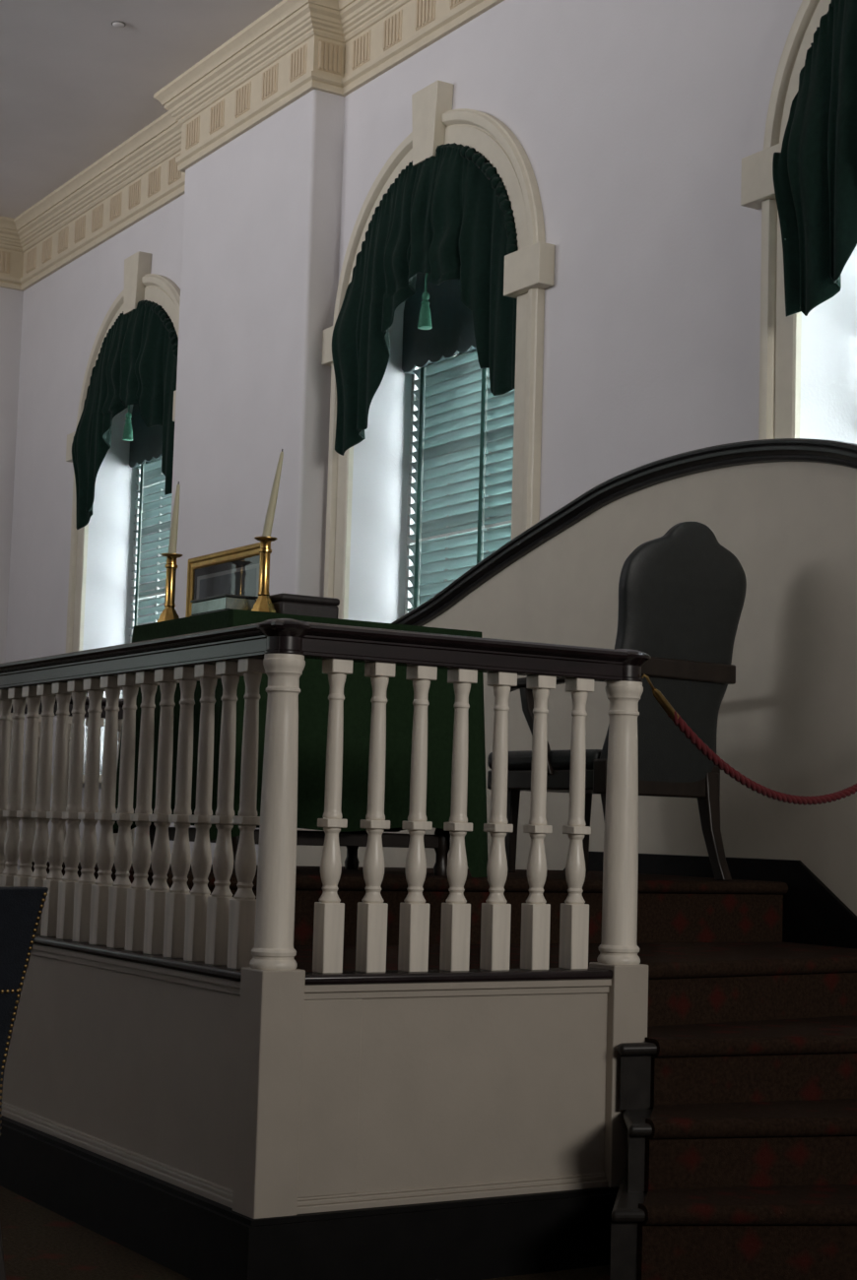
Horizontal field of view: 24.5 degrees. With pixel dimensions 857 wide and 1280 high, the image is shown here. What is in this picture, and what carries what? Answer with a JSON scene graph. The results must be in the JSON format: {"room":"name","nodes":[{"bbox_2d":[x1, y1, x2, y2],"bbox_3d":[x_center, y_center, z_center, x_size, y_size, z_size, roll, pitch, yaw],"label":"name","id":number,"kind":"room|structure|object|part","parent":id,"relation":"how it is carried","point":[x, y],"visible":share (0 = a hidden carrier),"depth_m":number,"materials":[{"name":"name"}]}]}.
{"room":"historic legislative chamber","nodes":[
{"label":"historic legislative chamber","id":0,"kind":"room"},
{"bbox_2d":[0,287,23,663],"bbox_3d":[-8.872,-0.895,13.851,13.300,6.370,0.150,5,-6,-32],"label":"wall","id":1,"kind":"structure","parent":0,"point":[11,300],"depth_m":17.10,"materials":[{"name":"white paint"}]},
{"bbox_2d":[0,0,282,218],"bbox_3d":[-2.902,-4.867,4.632,13.600,0.150,22.680,5,-6,-32],"label":"ceiling","id":2,"kind":"structure","parent":0,"point":[75,86],"depth_m":13.61,"materials":[{"name":"paint"}]},
{"bbox_2d":[111,20,125,27],"bbox_3d":[-2.010,-3.988,12.807,0.092,0.014,0.092,5,-6,-32],"label":"sprinkler","id":3,"kind":"object","parent":2,"relation":"attached to","point":[116,24],"visible":1,"depth_m":12.79,"materials":[{"name":"metal"}]},
{"bbox_3d":[-2.010,-3.987,12.807,0.076,0.012,0.076,5,-6,-32],"label":"plate","id":4,"kind":"part","parent":3,"relation":"part of","materials":[{"name":"paint"}]},
{"bbox_2d":[0,1185,610,1279],"bbox_3d":[-3.259,1.581,3.917,12.800,0.100,22.280,5,-6,-32],"label":"floor","id":5,"kind":"structure","parent":0,"point":[38,1243],"depth_m":5.66,"materials":[{"name":"carpet"}]},
{"bbox_2d":[0,886,48,1279],"bbox_3d":[-1.395,1.155,5.045,0.683,1.068,0.500,-4,-8,45],"label":"chair","id":6,"kind":"object","parent":5,"relation":"on","point":[21,907],"visible":1,"depth_m":5.02,"materials":[{"name":"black leather"}]},
{"bbox_3d":[-1.105,1.467,5.026,0.162,0.460,0.052,-4,-8,45],"label":"leg","id":7,"kind":"part","parent":6,"relation":"part of","materials":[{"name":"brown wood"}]},
{"bbox_3d":[-1.210,0.939,4.887,0.178,0.631,0.500,-4,-8,45],"label":"nailhead trim","id":8,"kind":"part","parent":6,"relation":"part of","materials":[{"name":"gold metal"}]},
{"bbox_3d":[-1.231,0.936,4.908,0.238,0.648,0.490,-4,-8,45],"label":"backrest","id":9,"kind":"part","parent":6,"relation":"part of","materials":[{"name":"blue leather"}]},
{"bbox_2d":[0,861,856,1279],"bbox_3d":[-0.219,1.433,7.636,3.028,1.070,3.970,5,-6,-32],"label":"dais","id":10,"kind":"object","parent":5,"relation":"on","point":[267,1124],"visible":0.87,"depth_m":5.65,"materials":[{"name":"paint"}]},
{"bbox_3d":[-1.446,1.353,6.877,0.058,0.615,3.730,5,-6,-32],"label":"panel","id":11,"kind":"part","parent":10,"relation":"part of","materials":[{"name":"paint"}]},
{"bbox_2d":[148,823,449,876],"bbox_3d":[-0.478,0.417,7.433,1.010,0.898,0.830,5,-6,-32],"label":"table","id":12,"kind":"object","parent":10,"relation":"on","point":[352,840],"visible":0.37,"depth_m":7.24,"materials":[{"name":"brown wood"}]},
{"bbox_3d":[-1.016,0.421,7.494,0.060,0.870,0.060,5,-6,-32],"label":"leg","id":13,"kind":"part","parent":12,"relation":"part of","materials":[{"name":"brown wood"}]},
{"bbox_3d":[-0.662,0.378,6.926,0.060,0.870,0.060,5,-6,-32],"label":"leg","id":14,"kind":"part","parent":12,"relation":"part of","materials":[{"name":"brown wood"}]},
{"bbox_2d":[112,609,488,877],"bbox_3d":[-0.478,0.437,7.432,1.175,0.962,0.995,5,-6,-32],"label":"tablecloth","id":15,"kind":"object","parent":12,"relation":"on","point":[313,701],"visible":0.34,"depth_m":7.11,"materials":[{"name":"green fabric"}]},
{"bbox_2d":[157,553,182,622],"bbox_3d":[-0.974,-0.192,7.454,0.089,0.266,0.089,3,-5,-9],"label":"brass candlestick","id":16,"kind":"object","parent":15,"relation":"on","point":[168,613],"visible":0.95,"depth_m":7.44,"materials":[{"name":"gold metal"}]},
{"bbox_3d":[-0.973,-0.218,7.457,0.047,0.194,0.047,5,-6,-32],"label":"stem","id":17,"kind":"part","parent":16,"relation":"part of","materials":[{"name":"gold metal"}]},
{"bbox_2d":[167,481,180,553],"bbox_3d":[-0.964,-0.460,7.480,0.034,0.283,0.031,5,-6,-32],"label":"taper candle","id":18,"kind":"object","parent":16,"relation":"on","point":[172,544],"visible":1,"depth_m":7.47,"materials":[{"name":"beige wax"}]},
{"bbox_2d":[185,542,259,617],"bbox_3d":[-0.755,-0.197,7.389,0.032,0.277,0.657,5,-6,-32],"label":"picture frame","id":19,"kind":"object","parent":15,"relation":"on","point":[233,571],"visible":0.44,"depth_m":7.40,"materials":[{"name":"gold glass"}]},
{"bbox_2d":[195,563,258,599],"bbox_3d":[-0.754,-0.183,7.383,0.001,0.157,0.525,5,-6,-32],"label":"mirror","id":20,"kind":"object","parent":19,"relation":"attached to","point":[242,579],"depth_m":7.38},
{"bbox_2d":[190,593,257,616],"bbox_3d":[-0.743,-0.115,7.155,0.128,0.070,0.298,5,-6,-32],"label":"silver inkstand","id":21,"kind":"object","parent":15,"relation":"on","point":[224,602],"visible":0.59,"depth_m":7.05,"materials":[{"name":"silver metal"}]},
{"bbox_3d":[-0.742,-0.146,7.158,0.128,0.008,0.298,5,-6,-32],"label":"lid","id":22,"kind":"part","parent":21,"relation":"part of","materials":[{"name":"silver metal"}]},
{"bbox_2d":[251,536,277,612],"bbox_3d":[-0.580,-0.227,6.994,0.089,0.272,0.089,3,-5,-9],"label":"brass candlestick","id":23,"kind":"object","parent":15,"relation":"on","point":[263,603],"visible":0.98,"depth_m":6.98,"materials":[{"name":"gold metal"}]},
{"bbox_3d":[-0.580,-0.253,6.996,0.047,0.200,0.047,5,-6,-32],"label":"stem","id":24,"kind":"part","parent":23,"relation":"part of","materials":[{"name":"gold metal"}]},
{"bbox_2d":[261,448,283,536],"bbox_3d":[-0.553,-0.518,7.023,0.068,0.327,0.030,2,-5,-4],"label":"taper candle","id":25,"kind":"object","parent":23,"relation":"on","point":[267,530],"visible":1,"depth_m":7.01,"materials":[{"name":"beige wax"}]},
{"bbox_2d":[268,593,339,618],"bbox_3d":[-0.493,-0.108,7.247,0.246,0.088,0.264,5,-6,-32],"label":"box","id":26,"kind":"object","parent":15,"relation":"on","point":[288,604],"visible":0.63,"depth_m":7.13,"materials":[{"name":"wood"}]},
{"bbox_3d":[-0.492,-0.138,7.249,0.246,0.028,0.264,5,-6,-32],"label":"lid","id":27,"kind":"part","parent":26,"relation":"part of","materials":[{"name":"wood"}]},
{"bbox_3d":[-0.294,0.484,7.938,0.060,0.870,0.060,5,-6,-32],"label":"leg","id":28,"kind":"part","parent":12,"relation":"part of","materials":[{"name":"brown wood"}]},
{"bbox_3d":[0.059,0.441,7.371,0.060,0.870,0.060,5,-6,-32],"label":"leg","id":29,"kind":"part","parent":12,"relation":"part of","materials":[{"name":"brown wood"}]},
{"bbox_2d":[0,618,650,985],"bbox_3d":[-0.908,0.600,7.269,1.325,0.989,3.940,5,-6,-32],"label":"balustrade","id":30,"kind":"object","parent":10,"relation":"on","point":[217,934],"visible":0.98,"depth_m":5.77,"materials":[{"name":"white paint"}]},
{"bbox_3d":[-0.924,0.158,7.293,1.232,0.095,3.914,5,-6,-32],"label":"handrail","id":31,"kind":"part","parent":30,"relation":"part of","materials":[{"name":"brown wood"}]},
{"bbox_3d":[-0.973,1.074,7.193,1.169,0.028,3.896,5,-6,-32],"label":"shoe rail","id":32,"kind":"part","parent":30,"relation":"part of","materials":[{"name":"brown wood"}]},
{"bbox_2d":[640,673,856,805],"bbox_3d":[1.263,0.367,6.633,0.042,0.374,1.821,-3,-7,43],"label":"rope","id":33,"kind":"object","parent":30,"relation":"hanging from","point":[672,714],"visible":1,"depth_m":6.31,"materials":[{"name":"red fabric"}]},
{"bbox_3d":[0.073,1.274,5.567,1.080,0.615,0.058,5,-6,-32],"label":"panel","id":34,"kind":"part","parent":10,"relation":"part of","materials":[{"name":"paint"}]},
{"bbox_2d":[487,521,746,880],"bbox_3d":[0.760,0.259,8.071,0.706,1.404,0.915,6,-7,-37],"label":"leather armchair","id":35,"kind":"object","parent":10,"relation":"on","point":[681,593],"visible":0.81,"depth_m":7.80,"materials":[{"name":"black leather"}]},
{"bbox_3d":[0.344,0.786,8.224,0.052,0.360,0.052,6,-7,-37],"label":"leg","id":36,"kind":"part","parent":35,"relation":"part of","materials":[{"name":"brown wood"}]},
{"bbox_3d":[0.508,0.159,7.898,0.061,0.082,0.642,6,-7,-39],"label":"arm","id":37,"kind":"part","parent":35,"relation":"part of","materials":[{"name":"brown wood"}]},
{"bbox_3d":[0.693,0.585,8.119,0.600,0.080,0.700,6,-7,-37],"label":"seat frame","id":38,"kind":"part","parent":35,"relation":"part of","materials":[{"name":"brown wood"}]},
{"bbox_3d":[0.686,0.507,8.138,0.610,0.080,0.690,6,-7,-37],"label":"seat","id":39,"kind":"part","parent":35,"relation":"part of","materials":[{"name":"black leather"}]},
{"bbox_3d":[0.664,0.818,8.462,0.052,0.360,0.052,6,-7,-37],"label":"leg","id":40,"kind":"part","parent":35,"relation":"part of","materials":[{"name":"brown wood"}]},
{"bbox_3d":[0.730,0.705,7.616,0.072,0.430,0.164,6,-7,-37],"label":"leg","id":41,"kind":"part","parent":35,"relation":"part of","materials":[{"name":"brown wood"}]},
{"bbox_3d":[0.909,0.552,7.832,0.620,0.135,0.080,6,-7,-37],"label":"rail","id":42,"kind":"part","parent":35,"relation":"part of","materials":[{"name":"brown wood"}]},
{"bbox_3d":[0.961,0.056,7.828,0.657,1.034,0.263,6,-7,-37],"label":"backrest","id":43,"kind":"part","parent":35,"relation":"part of","materials":[{"name":"black leather"}]},
{"bbox_3d":[0.990,0.117,7.782,0.592,0.077,0.042,6,-7,-37],"label":"rail","id":44,"kind":"part","parent":35,"relation":"part of","materials":[{"name":"brown wood"}]},
{"bbox_3d":[1.145,0.746,7.925,0.072,0.430,0.164,6,-7,-37],"label":"leg","id":45,"kind":"part","parent":35,"relation":"part of","materials":[{"name":"brown wood"}]},
{"bbox_2d":[296,438,856,949],"bbox_3d":[1.149,0.630,8.520,0.164,2.913,7.302,5,-6,-32],"label":"wall","id":46,"kind":"structure","parent":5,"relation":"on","point":[785,508],"depth_m":8.26,"materials":[{"name":"paint"}]},
{"bbox_3d":[1.178,-0.375,8.614,0.164,0.895,7.302,5,-6,-32],"label":"cap rail","id":47,"kind":"part","parent":46,"relation":"part of","materials":[{"name":"black wood"}]},
{"bbox_3d":[1.222,1.484,8.205,0.022,1.158,6.400,5,-6,-32],"label":"skirting","id":48,"kind":"part","parent":46,"relation":"part of","materials":[{"name":"wood"}]},
{"bbox_2d":[587,955,856,1279],"bbox_3d":[1.422,1.421,5.801,2.144,0.844,1.812,5,-6,-32],"label":"carpeted staircase","id":49,"kind":"structure","parent":5,"relation":"on","point":[738,1097],"depth_m":5.67,"materials":[{"name":"red carpet"}]},
{"bbox_2d":[4,0,856,870],"bbox_3d":[2.488,-1.145,7.706,0.520,6.370,22.280,5,-6,-32],"label":"wall","id":50,"kind":"structure","parent":0,"point":[635,122],"depth_m":10.10,"materials":[{"name":"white paint"}]},
{"bbox_2d":[51,251,180,783],"bbox_3d":[-2.073,-0.907,14.882,0.580,3.980,2.370,5,-6,-32],"label":"window","id":51,"kind":"structure","parent":50,"relation":"in","point":[140,285],"depth_m":15.47,"materials":[{"name":"paint"}]},
{"bbox_3d":[-2.312,1.025,14.585,0.150,0.065,2.250,5,-6,-32],"label":"sill","id":52,"kind":"part","parent":51,"relation":"part of","materials":[{"name":"white wood"}]},
{"bbox_2d":[71,299,178,529],"bbox_3d":[-2.263,-1.722,14.825,0.219,1.668,1.815,5,-6,-32],"label":"curtain","id":53,"kind":"object","parent":51,"relation":"hanging from","point":[136,362],"visible":0.94,"depth_m":14.74,"materials":[{"name":"green fabric"}]},
{"bbox_3d":[-1.857,-0.726,15.003,0.060,3.555,1.770,5,-6,-32],"label":"sash","id":54,"kind":"part","parent":51,"relation":"part of","materials":[{"name":"paint"}]},
{"bbox_2d":[128,403,171,637],"bbox_3d":[-1.895,-0.516,14.963,0.145,3.093,1.730,5,-6,-32],"label":"blind","id":55,"kind":"object","parent":51,"relation":"attached to","point":[146,444],"visible":0.22,"depth_m":15.47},
{"bbox_3d":[-1.923,-0.219,14.868,0.008,2.423,1.339,5,-6,-32],"label":"lift cord","id":56,"kind":"part","parent":55,"relation":"part of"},
{"bbox_3d":[-1.858,-0.711,15.001,0.001,3.525,1.710,5,-6,-32],"label":"pane","id":57,"kind":"part","parent":51,"relation":"part of","materials":[{"name":"clear glass"}]},
{"bbox_2d":[0,0,504,291],"bbox_3d":[-3.080,-4.523,4.500,12.790,0.570,22.270,5,-6,-32],"label":"crown molding","id":58,"kind":"structure","parent":50,"relation":"attached to","point":[295,48],"depth_m":13.29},
{"bbox_2d":[169,89,344,865],"bbox_3d":[-1.175,-0.757,12.944,0.280,6.370,1.912,5,-6,-32],"label":"wall pier","id":59,"kind":"object","parent":50,"relation":"attached to","point":[259,281],"visible":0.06,"depth_m":12.69,"materials":[{"name":"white paint"}]},
{"bbox_2d":[320,79,554,619],"bbox_3d":[0.148,-1.179,11.316,0.580,3.980,2.370,5,-6,-32],"label":"window","id":60,"kind":"structure","parent":50,"relation":"in","point":[529,270],"depth_m":10.88,"materials":[{"name":"paint"}]},
{"bbox_2d":[331,142,517,455],"bbox_3d":[-0.043,-1.984,11.258,0.221,1.687,1.812,5,-6,-32],"label":"curtain","id":61,"kind":"object","parent":60,"relation":"hanging from","point":[449,216],"visible":0.98,"depth_m":11.18,"materials":[{"name":"green fabric"}]},
{"bbox_3d":[-0.006,-2.039,11.201,0.034,0.202,0.015,7,-7,-43],"label":"tassel cord","id":62,"kind":"part","parent":61,"relation":"part of","materials":[{"name":"green fabric"}]},
{"bbox_3d":[0.364,-0.983,11.435,0.001,3.525,1.710,5,-6,-32],"label":"pane","id":63,"kind":"part","parent":60,"relation":"part of","materials":[{"name":"clear glass"}]},
{"bbox_2d":[401,272,513,611],"bbox_3d":[0.326,-0.788,11.397,0.145,3.093,1.730,5,-6,-32],"label":"blind","id":64,"kind":"object","parent":60,"relation":"attached to","point":[470,416],"visible":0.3,"depth_m":11.73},
{"bbox_3d":[0.298,-0.491,11.302,0.008,2.423,1.339,5,-6,-32],"label":"lift cord","id":65,"kind":"part","parent":64,"relation":"part of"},
{"bbox_3d":[0.364,-0.998,11.437,0.060,3.555,1.770,5,-6,-32],"label":"sash","id":66,"kind":"part","parent":60,"relation":"part of","materials":[{"name":"paint"}]},
{"bbox_2d":[740,0,831,440],"bbox_3d":[2.233,-1.434,7.971,0.580,3.980,2.370,5,-6,-32],"label":"window","id":67,"kind":"structure","parent":50,"relation":"in","point":[779,414],"depth_m":8.73,"materials":[{"name":"paint"}]},
{"bbox_2d":[771,0,856,317],"bbox_3d":[2.042,-2.248,7.915,0.214,1.668,1.808,5,-6,-32],"label":"curtain","id":68,"kind":"object","parent":67,"relation":"hanging from","point":[814,170],"visible":1,"depth_m":8.39,"materials":[{"name":"green fabric"}]}
]}

